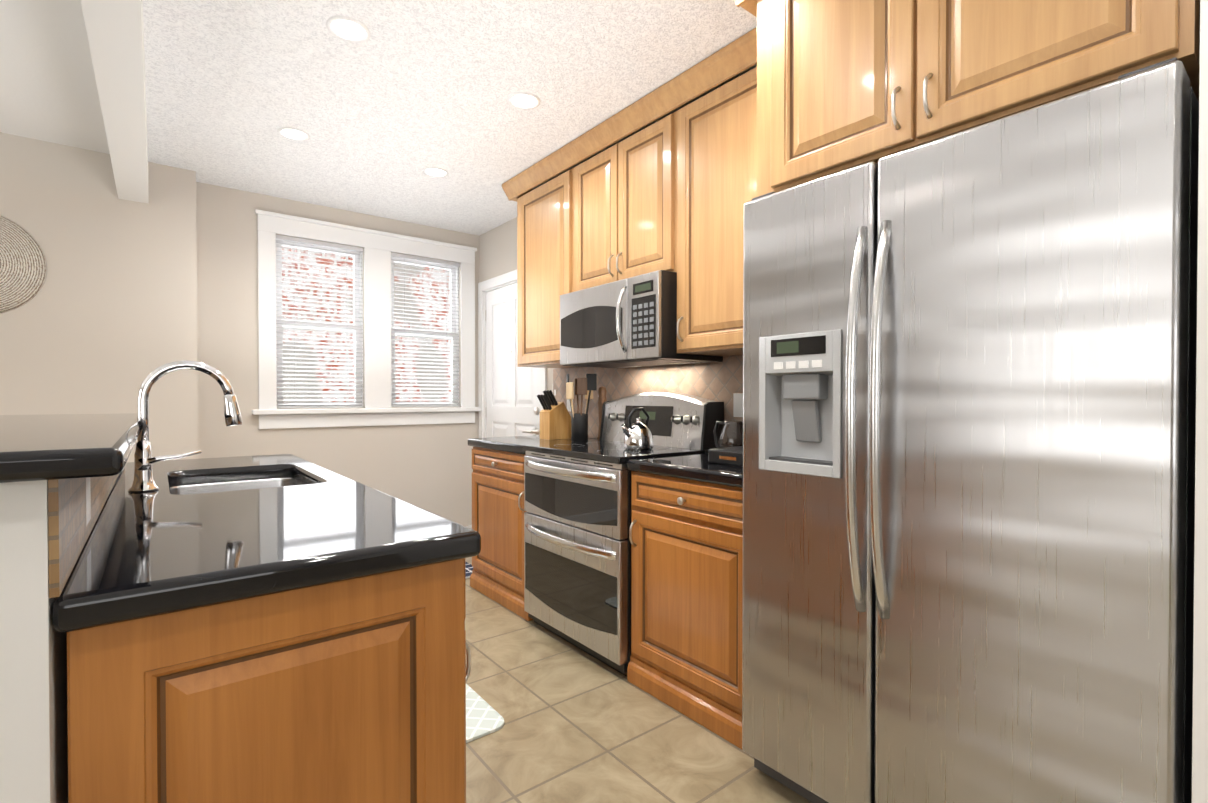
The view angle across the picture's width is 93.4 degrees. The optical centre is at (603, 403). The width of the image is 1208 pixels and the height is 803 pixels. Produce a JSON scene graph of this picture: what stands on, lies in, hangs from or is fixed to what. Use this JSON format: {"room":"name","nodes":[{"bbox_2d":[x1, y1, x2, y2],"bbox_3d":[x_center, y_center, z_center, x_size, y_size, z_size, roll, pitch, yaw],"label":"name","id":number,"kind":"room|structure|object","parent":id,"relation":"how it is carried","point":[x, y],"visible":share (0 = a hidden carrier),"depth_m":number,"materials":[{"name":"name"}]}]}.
{"room":"kitchen","nodes":[
{"label":"kitchen","id":0,"kind":"room"},
{"bbox_2d":[0,132,197,462],"bbox_3d":[-4.426,-0.119,2.071,4.790,2.525,0.300,0,1,-38],"label":"wall","id":1,"kind":"structure","parent":0,"point":[103,320],"depth_m":3.16,"materials":[{"name":"beige paint"}]},
{"bbox_2d":[0,215,46,312],"bbox_3d":[-3.164,-0.714,2.845,0.540,0.540,0.032,0,1,-38],"label":"decor","id":2,"kind":"object","parent":1,"relation":"attached to","point":[23,268],"visible":1,"depth_m":2.94,"materials":[{"name":"beige wicker"}]},
{"bbox_2d":[196,182,478,525],"bbox_3d":[-1.802,-0.141,4.262,2.045,2.525,0.100,0,1,-38],"label":"wall","id":3,"kind":"structure","parent":0,"point":[427,467],"depth_m":3.88,"materials":[{"name":"beige paint"}]},
{"bbox_2d":[252,209,480,428],"bbox_3d":[-1.712,-0.561,4.293,1.630,1.455,0.154,0,1,-38],"label":"window","id":4,"kind":"structure","parent":3,"relation":"in","point":[379,248],"depth_m":4.23,"materials":[{"name":"white wood"}]},
{"bbox_2d":[276,234,459,407],"bbox_3d":[-1.713,-0.561,4.285,1.323,1.181,0.030,0,1,-38],"label":"window blinds","id":5,"kind":"object","parent":4,"relation":"attached to","point":[340,246],"visible":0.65,"depth_m":4.16,"materials":[{"name":"grey plastic"}]},
{"bbox_2d":[0,0,756,235],"bbox_3d":[-1.181,-1.396,-0.415,6.835,0.080,8.200,0,1,-38],"label":"ceiling","id":6,"kind":"structure","parent":0,"point":[396,104],"depth_m":2.48,"materials":[{"name":"white paint"}]},
{"bbox_2d":[81,0,148,203],"bbox_3d":[-0.268,-1.242,0.177,0.133,0.240,7.800,0,1,-38],"label":"ceiling beam","id":7,"kind":"structure","parent":6,"relation":"attached to","point":[115,31],"depth_m":2.04,"materials":[{"name":"white paint"}]},
{"bbox_2d":[277,127,309,140],"bbox_3d":[-1.598,-1.388,2.934,0.149,0.005,0.149,0,1,7],"label":"recessed light","id":8,"kind":"object","parent":6,"relation":"in","point":[290,133],"depth_m":2.93,"materials":[{"name":"white"}]},
{"bbox_2d":[326,16,370,42],"bbox_3d":[-0.942,-1.379,2.101,0.149,0.005,0.149,0,1,7],"label":"recessed light","id":9,"kind":"object","parent":6,"relation":"in","point":[348,29],"depth_m":2.10,"materials":[{"name":"white"}]},
{"bbox_2d":[423,167,447,177],"bbox_3d":[-1.016,-1.393,3.430,0.149,0.005,0.149,0,1,7],"label":"recessed light","id":10,"kind":"object","parent":6,"relation":"in","point":[430,171],"depth_m":3.43,"materials":[{"name":"white"}]},
{"bbox_2d":[507,92,539,109],"bbox_3d":[-0.366,-1.384,2.605,0.149,0.005,0.149,0,1,7],"label":"recessed light","id":11,"kind":"object","parent":6,"relation":"in","point":[520,100],"depth_m":2.60,"materials":[{"name":"white"}]},
{"bbox_2d":[479,217,740,452],"bbox_3d":[0.284,-0.130,3.183,0.100,2.525,4.375,0,1,-38],"label":"wall","id":12,"kind":"structure","parent":0,"point":[498,251],"depth_m":4.49,"materials":[{"name":"beige paint"}]},
{"bbox_2d":[485,283,539,437],"bbox_3d":[-0.720,0.099,4.386,0.101,2.030,0.884,0,1,-38],"label":"door","id":13,"kind":"structure","parent":12,"relation":"in","point":[512,399],"depth_m":4.45,"materials":[{"name":"white wood"}]},
{"bbox_2d":[478,270,546,437],"bbox_3d":[-0.685,0.057,4.402,0.118,2.125,1.045,0,1,-38],"label":"door frame","id":14,"kind":"structure","parent":12,"relation":"attached to","point":[484,287],"depth_m":4.72,"materials":[{"name":"white wood"}]},
{"bbox_2d":[510,163,577,367],"bbox_3d":[-0.235,-0.767,3.471,0.348,1.068,0.632,0,1,-38],"label":"upper cabinet","id":15,"kind":"object","parent":12,"relation":"attached to","point":[543,212],"depth_m":3.36,"materials":[{"name":"brown wood"}]},
{"bbox_2d":[570,103,673,292],"bbox_3d":[0.201,-0.941,2.914,0.348,0.708,0.780,0,1,-38],"label":"upper cabinet","id":16,"kind":"object","parent":12,"relation":"attached to","point":[622,197],"depth_m":2.76,"materials":[{"name":"brown wood"}]},
{"bbox_2d":[560,270,722,367],"bbox_3d":[0.144,-0.391,2.874,0.475,0.386,0.771,0,1,-38],"label":"microwave","id":17,"kind":"object","parent":16,"relation":"attached to","point":[630,322],"visible":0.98,"depth_m":2.65,"materials":[{"name":"silver metal"}]},
{"bbox_2d":[553,355,742,437],"bbox_3d":[0.323,-0.004,3.047,0.006,0.446,2.160,0,1,-38],"label":"backsplash","id":18,"kind":"structure","parent":12,"relation":"attached to","point":[719,381],"depth_m":3.06,"materials":[{"name":"tile"}]},
{"bbox_2d":[567,399,572,410],"bbox_3d":[-0.223,-0.003,3.731,0.004,0.110,0.070,0,1,-38],"label":"electrical outlet plate","id":19,"kind":"object","parent":18,"relation":"attached to","point":[568,400],"depth_m":3.74,"materials":[{"name":"white plastic"}]},
{"bbox_2d":[733,393,742,416],"bbox_3d":[0.630,0.008,2.646,0.004,0.110,0.070,0,1,-38],"label":"electrical outlet plate","id":20,"kind":"object","parent":18,"relation":"attached to","point":[737,404],"depth_m":2.65,"materials":[{"name":"white plastic"}]},
{"bbox_2d":[674,55,756,356],"bbox_3d":[0.643,-0.755,2.355,0.348,1.068,0.648,0,1,-38],"label":"upper cabinet","id":21,"kind":"object","parent":12,"relation":"attached to","point":[675,191],"depth_m":2.33,"materials":[{"name":"brown wood"}]},
{"bbox_2d":[735,0,1199,196],"bbox_3d":[0.986,-1.012,1.622,0.711,0.720,1.033,0,1,-38],"label":"upper cabinet","id":22,"kind":"object","parent":12,"relation":"attached to","point":[842,85],"visible":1,"depth_m":1.41,"materials":[{"name":"brown wood"}]},
{"bbox_2d":[465,557,811,802],"bbox_3d":[-1.181,1.199,-0.388,6.835,0.060,8.200,0,1,-38],"label":"floor","id":23,"kind":"structure","parent":0,"point":[580,726],"depth_m":1.94,"materials":[{"name":"tile"}]},
{"bbox_2d":[0,480,67,802],"bbox_3d":[-1.357,0.618,1.449,0.136,1.064,1.985,0,1,-38],"label":"wall","id":24,"kind":"structure","parent":23,"relation":"on","point":[33,716],"depth_m":0.70,"materials":[{"name":"white paint"}]},
{"bbox_2d":[0,413,140,482],"bbox_3d":[-1.434,0.067,1.382,0.480,0.036,2.055,0,1,-38],"label":"bar","id":25,"kind":"object","parent":24,"relation":"on","point":[49,447],"visible":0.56,"depth_m":0.77,"materials":[{"name":"black stone"}]},
{"bbox_2d":[48,474,118,597],"bbox_3d":[-1.277,0.161,1.461,0.010,0.148,1.907,0,1,-38],"label":"wall tile","id":26,"kind":"structure","parent":24,"relation":"attached to","point":[69,531],"depth_m":0.79,"materials":[{"name":"tile"}]},
{"bbox_2d":[86,477,90,525],"bbox_3d":[-0.928,0.160,1.022,0.004,0.110,0.080,0,1,-38],"label":"outlet","id":27,"kind":"object","parent":26,"relation":"attached to","point":[88,504],"visible":0.4,"depth_m":1.02,"materials":[{"name":"white plastic"}]},
{"bbox_2d":[67,558,470,802],"bbox_3d":[-0.665,0.721,1.164,0.570,0.864,0.630,0,1,-38],"label":"base cabinet","id":28,"kind":"object","parent":23,"relation":"on","point":[350,691],"visible":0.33,"depth_m":0.88,"materials":[{"name":"brown wood"}]},
{"bbox_2d":[52,454,480,631],"bbox_3d":[-1.048,0.363,1.642,0.588,0.258,1.910,0,1,-38],"label":"countertop","id":29,"kind":"structure","parent":28,"relation":"on","point":[194,533],"depth_m":1.03,"materials":[{"name":"black stone"}]},
{"bbox_2d":[128,360,242,491],"bbox_3d":[-1.157,0.057,1.585,0.260,0.355,0.092,0,1,-38],"label":"faucet","id":30,"kind":"object","parent":29,"relation":"on","point":[143,480],"visible":1,"depth_m":1.54,"materials":[{"name":"silver metal"}]},
{"bbox_2d":[169,477,306,494],"bbox_3d":[-1.150,0.386,1.816,0.430,0.208,0.670,0,1,-38],"label":"sink","id":31,"kind":"object","parent":29,"relation":"in","point":[212,484],"depth_m":2.04,"materials":[{"name":"silver metal"}]},
{"bbox_2d":[465,561,472,578],"bbox_3d":[-1.343,1.119,3.873,0.750,0.011,0.900,0,1,-38],"label":"rug","id":32,"kind":"object","parent":23,"relation":"on","point":[468,569],"depth_m":3.80,"materials":[{"name":"blue fabric"}]},
{"bbox_2d":[466,684,503,742],"bbox_3d":[-0.755,1.135,2.172,0.470,0.013,0.760,0,1,-38],"label":"mat","id":33,"kind":"object","parent":23,"relation":"on","point":[484,717],"visible":0.1,"depth_m":2.04,"materials":[{"name":"white fabric"}]},
{"bbox_2d":[470,447,532,620],"bbox_3d":[-0.377,0.698,3.417,0.656,0.864,0.704,0,1,-38],"label":"base cabinet","id":34,"kind":"object","parent":23,"relation":"on","point":[497,574],"visible":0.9,"depth_m":3.21,"materials":[{"name":"brown wood"}]},
{"bbox_2d":[468,435,596,454],"bbox_3d":[-0.374,0.240,3.427,0.633,0.048,0.730,0,1,-38],"label":"countertop","id":35,"kind":"structure","parent":34,"relation":"on","point":[512,444],"depth_m":3.31,"materials":[{"name":"black stone"}]},
{"bbox_2d":[537,390,570,439],"bbox_3d":[-0.304,0.067,3.470,0.202,0.295,0.110,0,1,-38],"label":"knife block","id":36,"kind":"object","parent":35,"relation":"on","point":[555,419],"visible":1,"depth_m":3.43,"materials":[{"name":"brown wood"}]},
{"bbox_2d":[566,374,596,441],"bbox_3d":[-0.128,0.023,3.267,0.181,0.388,0.177,0,1,-38],"label":"utensil crock","id":37,"kind":"object","parent":35,"relation":"on","point":[586,386],"visible":0.98,"depth_m":3.22,"materials":[{"name":"black ceramic"}]},
{"bbox_2d":[597,387,606,439],"bbox_3d":[-0.010,0.059,3.308,0.064,0.315,0.064,0,1,-38],"label":"pepper mill","id":38,"kind":"object","parent":35,"relation":"on","point":[602,393],"visible":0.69,"depth_m":3.29,"materials":[{"name":"brown wood"}]},
{"bbox_2d":[522,392,723,676],"bbox_3d":[0.057,0.540,2.806,0.701,1.193,0.778,0,1,-38],"label":"range","id":39,"kind":"object","parent":23,"relation":"on","point":[577,549],"visible":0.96,"depth_m":2.61,"materials":[{"name":"silver metal"}]},
{"bbox_2d":[621,407,653,449],"bbox_3d":[0.150,0.115,2.664,0.176,0.196,0.140,0,1,-38],"label":"kettle","id":40,"kind":"object","parent":39,"relation":"on","point":[638,435],"visible":1,"depth_m":2.63,"materials":[{"name":"silver metal"}]},
{"bbox_2d":[627,471,742,749],"bbox_3d":[0.527,0.710,2.268,0.656,0.864,0.641,0,1,-38],"label":"base cabinet","id":41,"kind":"object","parent":23,"relation":"on","point":[686,538],"visible":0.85,"depth_m":2.07,"materials":[{"name":"brown wood"}]},
{"bbox_2d":[627,452,742,487],"bbox_3d":[0.541,0.252,2.264,0.633,0.048,0.660,0,1,-38],"label":"countertop","id":42,"kind":"structure","parent":41,"relation":"on","point":[699,467],"depth_m":2.11,"materials":[{"name":"black stone"}]},
{"bbox_2d":[708,446,742,466],"bbox_3d":[0.538,0.201,2.175,0.202,0.055,0.200,0,1,-38],"label":"kitchen scale","id":43,"kind":"object","parent":42,"relation":"on","point":[729,455],"visible":0.52,"depth_m":2.13,"materials":[{"name":"black plastic"}]},
{"bbox_2d":[713,421,742,447],"bbox_3d":[0.551,0.149,2.466,0.144,0.152,0.196,0,1,-38],"label":"coffee carafe","id":44,"kind":"object","parent":42,"relation":"on","point":[731,435],"visible":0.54,"depth_m":2.40,"materials":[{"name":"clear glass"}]},
{"bbox_2d":[742,57,1198,802],"bbox_3d":[0.961,0.263,1.561,0.776,1.772,0.940,0,1,-38],"label":"fridge","id":45,"kind":"object","parent":23,"relation":"on","point":[968,455],"visible":0.98,"depth_m":1.23,"materials":[{"name":"grey metal"}]},
{"bbox_2d":[1192,0,1207,802],"bbox_3d":[2.499,-0.095,-0.227,0.835,2.525,3.725,0,1,-38],"label":"wall","id":46,"kind":"structure","parent":0,"point":[1200,728],"depth_m":0.97,"materials":[{"name":"white paint"}]},
{"label":"outside","id":47,"kind":"structure","parent":0,"visible":0},
{"bbox_2d":[282,246,451,402],"bbox_3d":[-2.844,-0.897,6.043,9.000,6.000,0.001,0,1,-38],"label":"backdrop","id":48,"kind":"structure","parent":47,"point":[324,271],"depth_m":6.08,"materials":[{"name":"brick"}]}
]}

